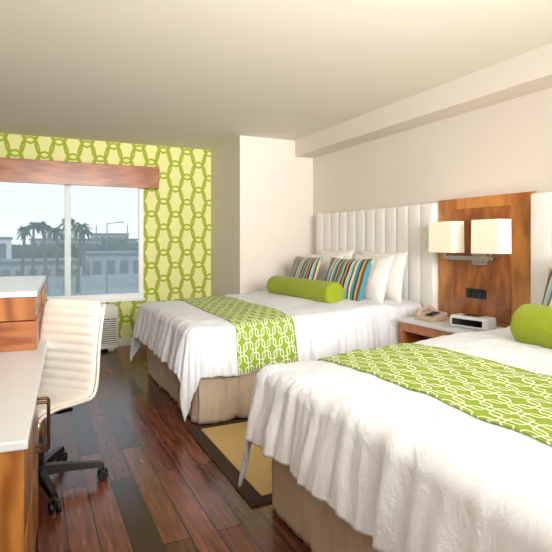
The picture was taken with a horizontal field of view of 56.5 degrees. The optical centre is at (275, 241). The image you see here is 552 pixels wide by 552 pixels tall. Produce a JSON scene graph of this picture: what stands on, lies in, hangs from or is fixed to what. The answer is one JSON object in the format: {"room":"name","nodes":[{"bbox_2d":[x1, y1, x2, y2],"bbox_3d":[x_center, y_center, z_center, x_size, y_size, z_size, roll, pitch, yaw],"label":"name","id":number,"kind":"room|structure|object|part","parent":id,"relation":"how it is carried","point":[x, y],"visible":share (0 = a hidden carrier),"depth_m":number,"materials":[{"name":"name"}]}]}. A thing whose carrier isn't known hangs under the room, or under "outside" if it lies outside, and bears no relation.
{"room":"hotel room","nodes":[
{"label":"hotel room","id":0,"kind":"room"},
{"bbox_2d":[0,133,210,337],"bbox_3d":[-1.813,0.030,6.748,3.956,2.600,0.140,0,0,-26],"label":"wall","id":1,"kind":"structure","parent":0,"point":[177,214],"depth_m":6.83,"materials":[{"name":"paper"}]},
{"bbox_2d":[64,185,70,295],"bbox_3d":[-2.572,-0.040,6.346,0.070,1.430,0.070,0,0,-26],"label":"mullion","id":2,"kind":"object","parent":1,"relation":"attached to","point":[67,188],"visible":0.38,"depth_m":6.32,"materials":[{"name":"plastic"}]},
{"bbox_2d":[0,157,158,189],"bbox_3d":[-2.479,-0.830,6.280,2.070,0.280,0.130,0,0,-26],"label":"window valance","id":3,"kind":"object","parent":1,"relation":"attached to","point":[16,170],"visible":1,"depth_m":6.24,"materials":[{"name":"brown wood"}]},
{"bbox_2d":[47,293,138,298],"bbox_3d":[-2.533,-0.095,6.276,1.690,1.560,0.059,0,0,-26],"label":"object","id":4,"kind":"object","parent":1,"relation":"attached to","point":[124,294],"visible":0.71,"depth_m":6.41,"materials":[{"name":"white"}]},
{"bbox_2d":[56,295,138,300],"bbox_3d":[-2.568,0.703,6.343,1.715,0.055,0.080,0,0,-26],"label":"window sill","id":5,"kind":"structure","parent":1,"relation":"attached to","point":[125,296],"depth_m":6.49,"materials":[{"name":"paint"}]},
{"bbox_2d":[89,298,145,302],"bbox_3d":[-2.544,0.745,6.293,1.865,0.030,0.050,0,0,-26],"label":"sill","id":6,"kind":"structure","parent":1,"relation":"attached to","point":[132,299],"depth_m":6.54,"materials":[{"name":"paint"}]},
{"bbox_2d":[119,337,142,345],"bbox_3d":[-2.231,1.280,6.463,2.957,0.100,0.015,0,0,-26],"label":"baseboard","id":7,"kind":"structure","parent":1,"relation":"attached to","point":[122,341],"depth_m":6.60,"materials":[{"name":"paint"}]},
{"bbox_2d":[138,188,142,297],"bbox_3d":[-1.770,-0.040,6.725,0.055,1.540,0.080,0,0,-26],"label":"frame","id":8,"kind":"object","parent":1,"relation":"attached to","point":[140,190],"visible":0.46,"depth_m":6.69,"materials":[{"name":"paint"}]},
{"bbox_2d":[35,344,310,551],"bbox_3d":[-0.132,1.380,3.235,4.156,0.100,7.950,0,0,-26],"label":"floor","id":9,"kind":"structure","parent":0,"point":[161,491],"depth_m":2.77,"materials":[{"name":"brown wood"}]},
{"bbox_2d":[0,276,46,351],"bbox_3d":[-1.746,0.797,3.318,0.498,1.066,1.390,0,0,-22],"label":"drawer unit","id":10,"kind":"object","parent":9,"relation":"on","point":[22,298],"visible":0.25,"depth_m":2.75,"materials":[{"name":"brown wood"}]},
{"bbox_3d":[-1.673,0.435,3.715,0.014,0.220,0.630,0,0,-22],"label":"drawer","id":11,"kind":"part","parent":10,"relation":"part of","materials":[{"name":"brown wood"}]},
{"bbox_2d":[0,340,49,551],"bbox_3d":[-1.338,0.955,2.361,0.572,0.750,2.050,0,0,-22],"label":"desk","id":12,"kind":"object","parent":9,"relation":"on","point":[20,371],"visible":0.9,"depth_m":1.72,"materials":[{"name":"white stone"}]},
{"bbox_3d":[-0.932,0.775,1.947,0.020,0.290,0.825,0,0,-22],"label":"drawer","id":13,"kind":"part","parent":12,"relation":"part of","materials":[{"name":"brown wood"}]},
{"bbox_3d":[-0.932,1.090,1.947,0.020,0.320,0.825,0,0,-22],"label":"drawer","id":14,"kind":"part","parent":12,"relation":"part of","materials":[{"name":"brown wood"}]},
{"bbox_3d":[-0.961,0.743,2.121,0.056,0.207,0.013,0,0,-22],"label":"handle pull","id":15,"kind":"part","parent":12,"relation":"part of","materials":[{"name":"brown metal"}]},
{"bbox_3d":[-0.939,0.743,2.065,0.056,0.207,0.013,0,0,-22],"label":"handle pull","id":16,"kind":"part","parent":12,"relation":"part of","materials":[{"name":"brown metal"}]},
{"bbox_2d":[38,299,107,515],"bbox_3d":[-1.310,0.838,2.784,0.666,0.984,0.696,0,0,17],"label":"office chair","id":17,"kind":"object","parent":9,"relation":"on","point":[71,328],"visible":0.77,"depth_m":2.95,"materials":[{"name":"white leather"}]},
{"bbox_3d":[-1.175,1.232,2.635,0.060,0.053,0.300,0,0,-38],"label":"leg","id":18,"kind":"part","parent":17,"relation":"part of","materials":[{"name":"black plastic"}]},
{"bbox_3d":[-1.290,1.232,2.957,0.060,0.053,0.300,0,0,-2],"label":"leg","id":19,"kind":"part","parent":17,"relation":"part of","materials":[{"name":"black plastic"}]},
{"bbox_3d":[-1.076,0.624,2.745,0.018,0.525,0.532,0,0,17],"label":"rail","id":20,"kind":"part","parent":17,"relation":"part of","materials":[{"name":"white leather"}]},
{"bbox_3d":[-1.116,1.232,2.838,0.300,0.053,0.060,0,0,-20],"label":"leg","id":21,"kind":"part","parent":17,"relation":"part of","materials":[{"name":"black plastic"}]},
{"bbox_2d":[97,304,118,350],"bbox_3d":[-2.421,1.055,6.194,0.980,0.550,0.296,0,0,-26],"label":"air conditioner","id":22,"kind":"object","parent":9,"relation":"on","point":[110,331],"visible":0.24,"depth_m":6.24,"materials":[{"name":"plastic"}]},
{"bbox_3d":[-2.127,0.785,6.332,0.270,0.010,0.220,0,0,-26],"label":"control door","id":23,"kind":"part","parent":22,"relation":"part of","materials":[{"name":"paint"}]},
{"bbox_2d":[187,419,271,506],"bbox_3d":[0.389,1.322,3.473,1.700,0.014,1.190,0,0,-26],"label":"area rug","id":24,"kind":"object","parent":9,"relation":"on","point":[224,442],"visible":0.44,"depth_m":3.14,"materials":[{"name":"fabric"}]},
{"bbox_2d":[130,290,422,423],"bbox_3d":[-0.093,0.921,4.896,2.211,0.818,2.032,0,0,-26],"label":"bed","id":25,"kind":"object","parent":9,"relation":"on","point":[208,353],"visible":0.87,"depth_m":4.02,"materials":[{"name":"white fabric"}]},
{"bbox_2d":[267,276,343,303],"bbox_3d":[0.256,0.462,5.012,0.215,0.214,1.126,0,0,-29],"label":"bolster pillow","id":26,"kind":"object","parent":25,"relation":"on","point":[328,292],"visible":0.84,"depth_m":4.78,"materials":[{"name":"fabric"}]},
{"bbox_2d":[289,256,322,279],"bbox_3d":[0.291,0.360,5.572,0.197,0.414,0.561,0,0,-29],"label":"throw pillow","id":27,"kind":"object","parent":25,"relation":"on","point":[302,267],"visible":0.52,"depth_m":5.46,"materials":[{"name":"multicoloured fabric"}]},
{"bbox_2d":[308,253,343,280],"bbox_3d":[0.490,0.350,5.623,0.217,0.442,0.700,0,0,-27],"label":"pillow","id":28,"kind":"object","parent":25,"relation":"on","point":[326,259],"visible":0.27,"depth_m":5.47,"materials":[{"name":"white fabric"}]},
{"bbox_2d":[318,249,353,258],"bbox_3d":[0.628,0.320,5.733,0.207,0.473,0.723,0,0,-28],"label":"pillow","id":29,"kind":"object","parent":25,"relation":"on","point":[347,254],"visible":0.27,"depth_m":5.59,"materials":[{"name":"white fabric"}]},
{"bbox_2d":[325,257,373,300],"bbox_3d":[0.644,0.360,4.809,0.215,0.426,0.581,0,0,-35],"label":"throw pillow","id":30,"kind":"object","parent":25,"relation":"on","point":[351,274],"visible":0.76,"depth_m":4.68,"materials":[{"name":"multicoloured fabric"}]},
{"bbox_2d":[353,253,393,302],"bbox_3d":[0.862,0.340,4.847,0.216,0.452,0.684,0,0,-20],"label":"pillow","id":31,"kind":"object","parent":25,"relation":"on","point":[377,280],"visible":0.53,"depth_m":4.61,"materials":[{"name":"white fabric"}]},
{"bbox_2d":[360,250,407,301],"bbox_3d":[0.999,0.320,4.957,0.213,0.473,0.744,0,0,-30],"label":"pillow","id":32,"kind":"object","parent":25,"relation":"on","point":[393,292],"visible":0.49,"depth_m":4.67,"materials":[{"name":"white fabric"}]},
{"bbox_2d":[316,203,437,311],"bbox_3d":[0.961,0.494,5.404,0.080,1.672,2.040,0,0,-26],"label":"headboard","id":33,"kind":"object","parent":9,"relation":"on","point":[399,228],"visible":0.44,"depth_m":4.89,"materials":[{"name":"white fabric"}]},
{"bbox_2d":[238,326,551,551],"bbox_3d":[1.197,0.920,2.197,2.214,0.821,2.054,0,0,-26],"label":"bed","id":34,"kind":"object","parent":9,"relation":"on","point":[441,443],"visible":0.99,"depth_m":1.80,"materials":[{"name":"white fabric"}]},
{"bbox_2d":[510,304,551,348],"bbox_3d":[1.534,0.449,2.392,0.235,0.235,0.914,0,0,-24],"label":"bolster pillow","id":35,"kind":"object","parent":34,"relation":"on","point":[530,323],"visible":0.93,"depth_m":2.64,"materials":[{"name":"fabric"}]},
{"bbox_2d":[542,268,551,306],"bbox_3d":[1.634,0.360,2.767,0.202,0.414,0.500,0,0,-22],"label":"throw pillow","id":36,"kind":"object","parent":34,"relation":"on","point":[547,299],"visible":0.38,"depth_m":2.93,"materials":[{"name":"multicoloured fabric"}]},
{"bbox_2d":[397,317,502,342],"bbox_3d":[1.383,0.980,3.932,0.410,0.700,0.920,0,0,-26],"label":"nightstand","id":37,"kind":"object","parent":9,"relation":"on","point":[412,330],"visible":0.2,"depth_m":4.03,"materials":[{"name":"white stone"}]},
{"bbox_2d":[414,305,446,321],"bbox_3d":[1.253,0.577,4.170,0.208,0.105,0.190,0,0,-34],"label":"telephone","id":38,"kind":"object","parent":37,"relation":"on","point":[430,315],"visible":1,"depth_m":4.14,"materials":[{"name":"beige plastic"}]},
{"bbox_2d":[450,313,495,330],"bbox_3d":[1.442,0.583,3.772,0.152,0.092,0.300,0,0,-38],"label":"clock radio","id":39,"kind":"object","parent":37,"relation":"on","point":[471,321],"visible":0.99,"depth_m":3.70,"materials":[{"name":"white plastic"}]},
{"bbox_2d":[531,192,551,304],"bbox_3d":[2.252,0.494,2.708,0.080,1.672,2.040,0,0,-26],"label":"headboard","id":40,"kind":"object","parent":9,"relation":"on","point":[541,203],"visible":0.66,"depth_m":3.53,"materials":[{"name":"white fabric"}]},
{"bbox_2d":[211,135,312,295],"bbox_3d":[-0.214,0.030,6.832,0.999,2.600,1.090,0,0,-26],"label":"wall column","id":41,"kind":"structure","parent":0,"point":[262,193],"depth_m":6.35,"materials":[{"name":"paint"}]},
{"bbox_2d":[0,0,551,149],"bbox_3d":[-0.132,-1.320,3.235,4.156,0.100,7.950,0,0,-26],"label":"ceiling","id":42,"kind":"structure","parent":0,"point":[192,74],"depth_m":3.60,"materials":[{"name":"paint"}]},
{"bbox_2d":[313,87,551,254],"bbox_3d":[1.708,0.030,4.088,0.100,2.600,7.700,0,0,-26],"label":"wall","id":43,"kind":"structure","parent":0,"point":[505,147],"depth_m":4.43,"materials":[{"name":"paint"}]},
{"bbox_2d":[295,43,551,157],"bbox_3d":[1.782,-1.170,3.519,0.259,0.200,6.610,0,0,-26],"label":"ceiling beam","id":44,"kind":"structure","parent":43,"relation":"attached to","point":[529,72],"depth_m":4.17,"materials":[{"name":"painted drywall"}]},
{"bbox_2d":[438,191,536,327],"bbox_3d":[1.637,0.360,4.071,0.039,1.440,0.940,0,0,-26],"label":"wood panel frame","id":45,"kind":"structure","parent":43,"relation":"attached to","point":[520,203],"depth_m":3.80,"materials":[{"name":"brown wood"}]},
{"bbox_2d":[453,206,510,323],"bbox_3d":[1.614,0.170,4.060,0.011,0.880,0.570,0,0,-26],"label":"wall panel","id":46,"kind":"object","parent":45,"relation":"attached to","point":[494,277],"depth_m":4.02,"materials":[{"name":"brown wood"}]},
{"bbox_2d":[466,288,485,298],"bbox_3d":[1.589,0.410,4.087,0.011,0.075,0.200,0,0,-26],"label":"power outlet","id":47,"kind":"object","parent":46,"relation":"attached to","point":[470,292],"visible":1,"depth_m":4.08,"materials":[{"name":"black plastic"}]},
{"bbox_2d":[429,219,511,264],"bbox_3d":[1.516,0.007,4.005,0.213,0.345,0.715,0,0,-26],"label":"wall lamp","id":48,"kind":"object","parent":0,"point":[488,236],"depth_m":3.85,"materials":[{"name":"white fabric"}]},
{"bbox_2d":[429,221,463,252],"bbox_3d":[1.387,-0.040,4.189,0.140,0.250,0.270,0,0,-26],"label":"shade","id":49,"kind":"object","parent":48,"relation":"attached to","point":[444,236],"depth_m":4.09,"materials":[{"name":"beige fabric"}]},
{"bbox_3d":[1.477,0.125,3.978,0.010,0.030,0.420,0,0,-26],"label":"bar plate","id":50,"kind":"part","parent":48,"relation":"part of","materials":[{"name":"silver metal"}]},
{"bbox_2d":[471,219,511,253],"bbox_3d":[1.581,-0.040,3.784,0.140,0.250,0.260,0,0,-26],"label":"shade","id":51,"kind":"object","parent":48,"relation":"attached to","point":[488,236],"depth_m":3.69,"materials":[{"name":"beige fabric"}]},
{"label":"outside","id":52,"kind":"structure","parent":0,"visible":0},
{"bbox_2d":[47,265,137,296],"bbox_3d":[-35.584,5.030,109.077,210.000,0.200,212.500,0,0,-26],"label":"ground","id":53,"kind":"structure","parent":52,"point":[99,290],"depth_m":52.25,"materials":[{"name":"concrete"}]},
{"bbox_2d":[0,239,11,258],"bbox_3d":[-56.256,2.230,83.938,23.000,5.400,10.000,0,0,-26],"label":"wall","id":54,"kind":"structure","parent":53,"relation":"on","point":[8,242],"depth_m":84.31,"materials":[{"name":"white paint"}]},
{"bbox_2d":[0,243,5,258],"bbox_3d":[-44.877,2.180,83.841,1.533,3.900,0.100,0,0,-26],"label":"opening","id":55,"kind":"object","parent":54,"relation":"attached to","point":[2,245],"visible":0.56,"depth_m":83.93,"materials":[{"name":"glass"}]},
{"bbox_2d":[16,226,32,275],"bbox_3d":[-25.452,1.646,52.039,1.496,6.568,1.920,0,0,-26],"label":"palm tree","id":56,"kind":"object","parent":53,"relation":"on","point":[25,231],"visible":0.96,"depth_m":51.88,"materials":[{"name":"green plant"}]},
{"bbox_2d":[26,221,40,275],"bbox_3d":[-27.429,1.282,58.346,1.964,7.295,1.640,0,0,-10],"label":"palm tree","id":57,"kind":"object","parent":53,"relation":"on","point":[32,224],"visible":0.68,"depth_m":58.00,"materials":[{"name":"green plant"}]},
{"bbox_2d":[0,263,76,276],"bbox_3d":[-30.971,3.730,63.890,11.300,2.400,10.000,0,0,-26],"label":"wall","id":58,"kind":"structure","parent":53,"relation":"on","point":[12,267],"depth_m":59.55,"materials":[{"name":"paint"}]},
{"bbox_2d":[2,270,9,276],"bbox_3d":[-30.724,3.680,58.465,0.848,0.900,0.100,0,0,-26],"label":"opening","id":59,"kind":"object","parent":58,"relation":"attached to","point":[5,273],"visible":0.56,"depth_m":58.40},
{"bbox_2d":[0,258,80,263],"bbox_3d":[-30.971,2.355,63.890,11.700,0.350,10.400,0,0,-26],"label":"parapet","id":60,"kind":"object","parent":58,"relation":"on","point":[15,260],"visible":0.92,"depth_m":60.56,"materials":[{"name":"grey concrete"}]},
{"bbox_2d":[43,269,50,276],"bbox_3d":[-26.901,3.680,60.295,0.848,0.900,0.100,0,0,-26],"label":"opening","id":61,"kind":"object","parent":58,"relation":"attached to","point":[49,270],"visible":0.57,"depth_m":60.37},
{"bbox_2d":[60,269,63,276],"bbox_3d":[-25.628,3.680,60.904,0.848,0.900,0.100,0,0,-26],"label":"opening","id":62,"kind":"object","parent":58,"relation":"attached to","point":[61,270],"visible":0.62,"depth_m":60.94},
{"bbox_2d":[71,269,75,275],"bbox_3d":[-24.353,3.680,61.514,0.848,0.900,0.100,0,0,-26],"label":"opening","id":63,"kind":"object","parent":58,"relation":"attached to","point":[73,271],"visible":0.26,"depth_m":61.52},
{"bbox_2d":[33,221,52,294],"bbox_3d":[-21.742,1.474,48.067,1.894,6.911,1.645,0,0,5],"label":"palm tree","id":64,"kind":"object","parent":53,"relation":"on","point":[42,226],"visible":0.98,"depth_m":47.89,"materials":[{"name":"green plant"}]},
{"bbox_2d":[46,227,62,276],"bbox_3d":[-23.902,1.646,55.804,1.920,6.568,1.496,0,0,21],"label":"palm tree","id":65,"kind":"object","parent":53,"relation":"on","point":[55,233],"visible":0.91,"depth_m":55.78,"materials":[{"name":"green plant"}]},
{"bbox_2d":[46,231,78,238],"bbox_3d":[-59.709,0.930,143.262,8.000,8.000,10.000,0,0,-26],"label":"wall","id":66,"kind":"structure","parent":53,"relation":"on","point":[72,235],"depth_m":139.69,"materials":[{"name":"white paint"}]},
{"bbox_2d":[57,218,76,292],"bbox_3d":[-20.184,1.282,49.754,1.640,7.295,1.964,0,0,36],"label":"palm tree","id":67,"kind":"object","parent":53,"relation":"on","point":[72,220],"visible":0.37,"depth_m":49.72,"materials":[{"name":"green plant"}]},
{"bbox_2d":[12,238,137,264],"bbox_3d":[-38.075,2.670,112.980,92.636,7.216,16.592,0,0,-26],"label":"tree line","id":68,"kind":"object","parent":53,"relation":"on","point":[113,245],"visible":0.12,"depth_m":106.14,"materials":[{"name":"green plant"}]},
{"bbox_2d":[71,222,91,292],"bbox_3d":[-19.023,1.474,50.133,1.894,6.911,1.645,0,0,-38],"label":"palm tree","id":69,"kind":"object","parent":53,"relation":"on","point":[79,227],"visible":0.98,"depth_m":49.93,"materials":[{"name":"green plant"}]},
{"bbox_2d":[30,240,136,244],"bbox_3d":[-47.465,2.230,126.949,24.000,5.400,10.000,0,0,-26],"label":"wall","id":70,"kind":"structure","parent":53,"relation":"on","point":[38,242],"depth_m":121.45,"materials":[{"name":"paint"}]},
{"bbox_2d":[29,238,137,239],"bbox_3d":[-47.465,-0.645,126.949,24.400,0.350,10.400,0,0,-26],"label":"parapet","id":71,"kind":"object","parent":70,"relation":"on","point":[29,238],"visible":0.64,"depth_m":120.89,"materials":[{"name":"grey concrete"}]},
{"bbox_2d":[76,228,93,275],"bbox_3d":[-21.691,1.646,58.246,1.920,6.568,1.496,0,0,-22],"label":"palm tree","id":72,"kind":"object","parent":53,"relation":"on","point":[84,231],"visible":0.83,"depth_m":57.98,"materials":[{"name":"green plant"}]},
{"bbox_2d":[48,274,137,287],"bbox_3d":[-21.396,4.330,56.278,40.000,1.200,0.300,0,0,-26],"label":"wall","id":73,"kind":"structure","parent":53,"relation":"on","point":[113,280],"depth_m":56.85,"materials":[{"name":"paint"}]},
{"bbox_2d":[90,234,128,238],"bbox_3d":[-51.399,1.330,158.326,10.000,7.200,10.000,0,0,-26],"label":"wall","id":74,"kind":"structure","parent":53,"relation":"on","point":[98,235],"depth_m":153.94,"materials":[{"name":"paint"}]},
{"bbox_2d":[91,233,128,234],"bbox_3d":[-51.399,-2.445,158.326,10.400,0.350,10.400,0,0,-26],"label":"parapet","id":75,"kind":"object","parent":74,"relation":"on","point":[93,233],"visible":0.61,"depth_m":153.94,"materials":[{"name":"grey concrete"}]},
{"bbox_2d":[82,254,137,275],"bbox_3d":[-18.834,3.330,75.243,17.000,3.200,12.000,0,0,-26],"label":"wall","id":76,"kind":"structure","parent":53,"relation":"on","point":[89,258],"depth_m":67.56,"materials":[{"name":"paint"}]},
{"bbox_2d":[93,261,100,273],"bbox_3d":[-23.143,3.280,66.528,1.020,1.700,0.100,0,0,-26],"label":"opening","id":77,"kind":"object","parent":76,"relation":"attached to","point":[96,264],"visible":1,"depth_m":66.47,"materials":[{"name":"glass"}]},
{"bbox_2d":[81,251,137,254],"bbox_3d":[-18.834,1.555,75.243,17.400,0.350,12.400,0,0,-26],"label":"parapet","id":78,"kind":"object","parent":76,"relation":"on","point":[86,252],"visible":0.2,"depth_m":67.79,"materials":[{"name":"grey concrete"}]},
{"bbox_2d":[108,261,114,273],"bbox_3d":[-21.610,3.280,67.262,1.020,1.700,0.100,0,0,-26],"label":"opening","id":79,"kind":"object","parent":76,"relation":"attached to","point":[111,264],"visible":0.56,"depth_m":67.25,"materials":[{"name":"glass"}]},
{"bbox_2d":[120,260,127,272],"bbox_3d":[-20.077,3.280,67.996,1.020,1.700,0.100,0,0,-26],"label":"opening","id":80,"kind":"object","parent":76,"relation":"attached to","point":[123,263],"visible":1,"depth_m":67.94,"materials":[{"name":"glass"}]},
{"bbox_2d":[133,260,137,272],"bbox_3d":[-18.543,3.280,68.730,1.020,1.700,0.100,0,0,-26],"label":"opening","id":81,"kind":"object","parent":76,"relation":"attached to","point":[135,262],"visible":0.56,"depth_m":68.58,"materials":[{"name":"glass"}]},
{"bbox_2d":[106,222,123,293],"bbox_3d":[-14.169,1.565,45.300,1.510,6.729,0.200,0,0,-26],"label":"street lamp","id":82,"kind":"object","parent":53,"relation":"on","point":[114,222],"visible":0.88,"depth_m":44.98,"materials":[{"name":"grey metal"}]}
]}

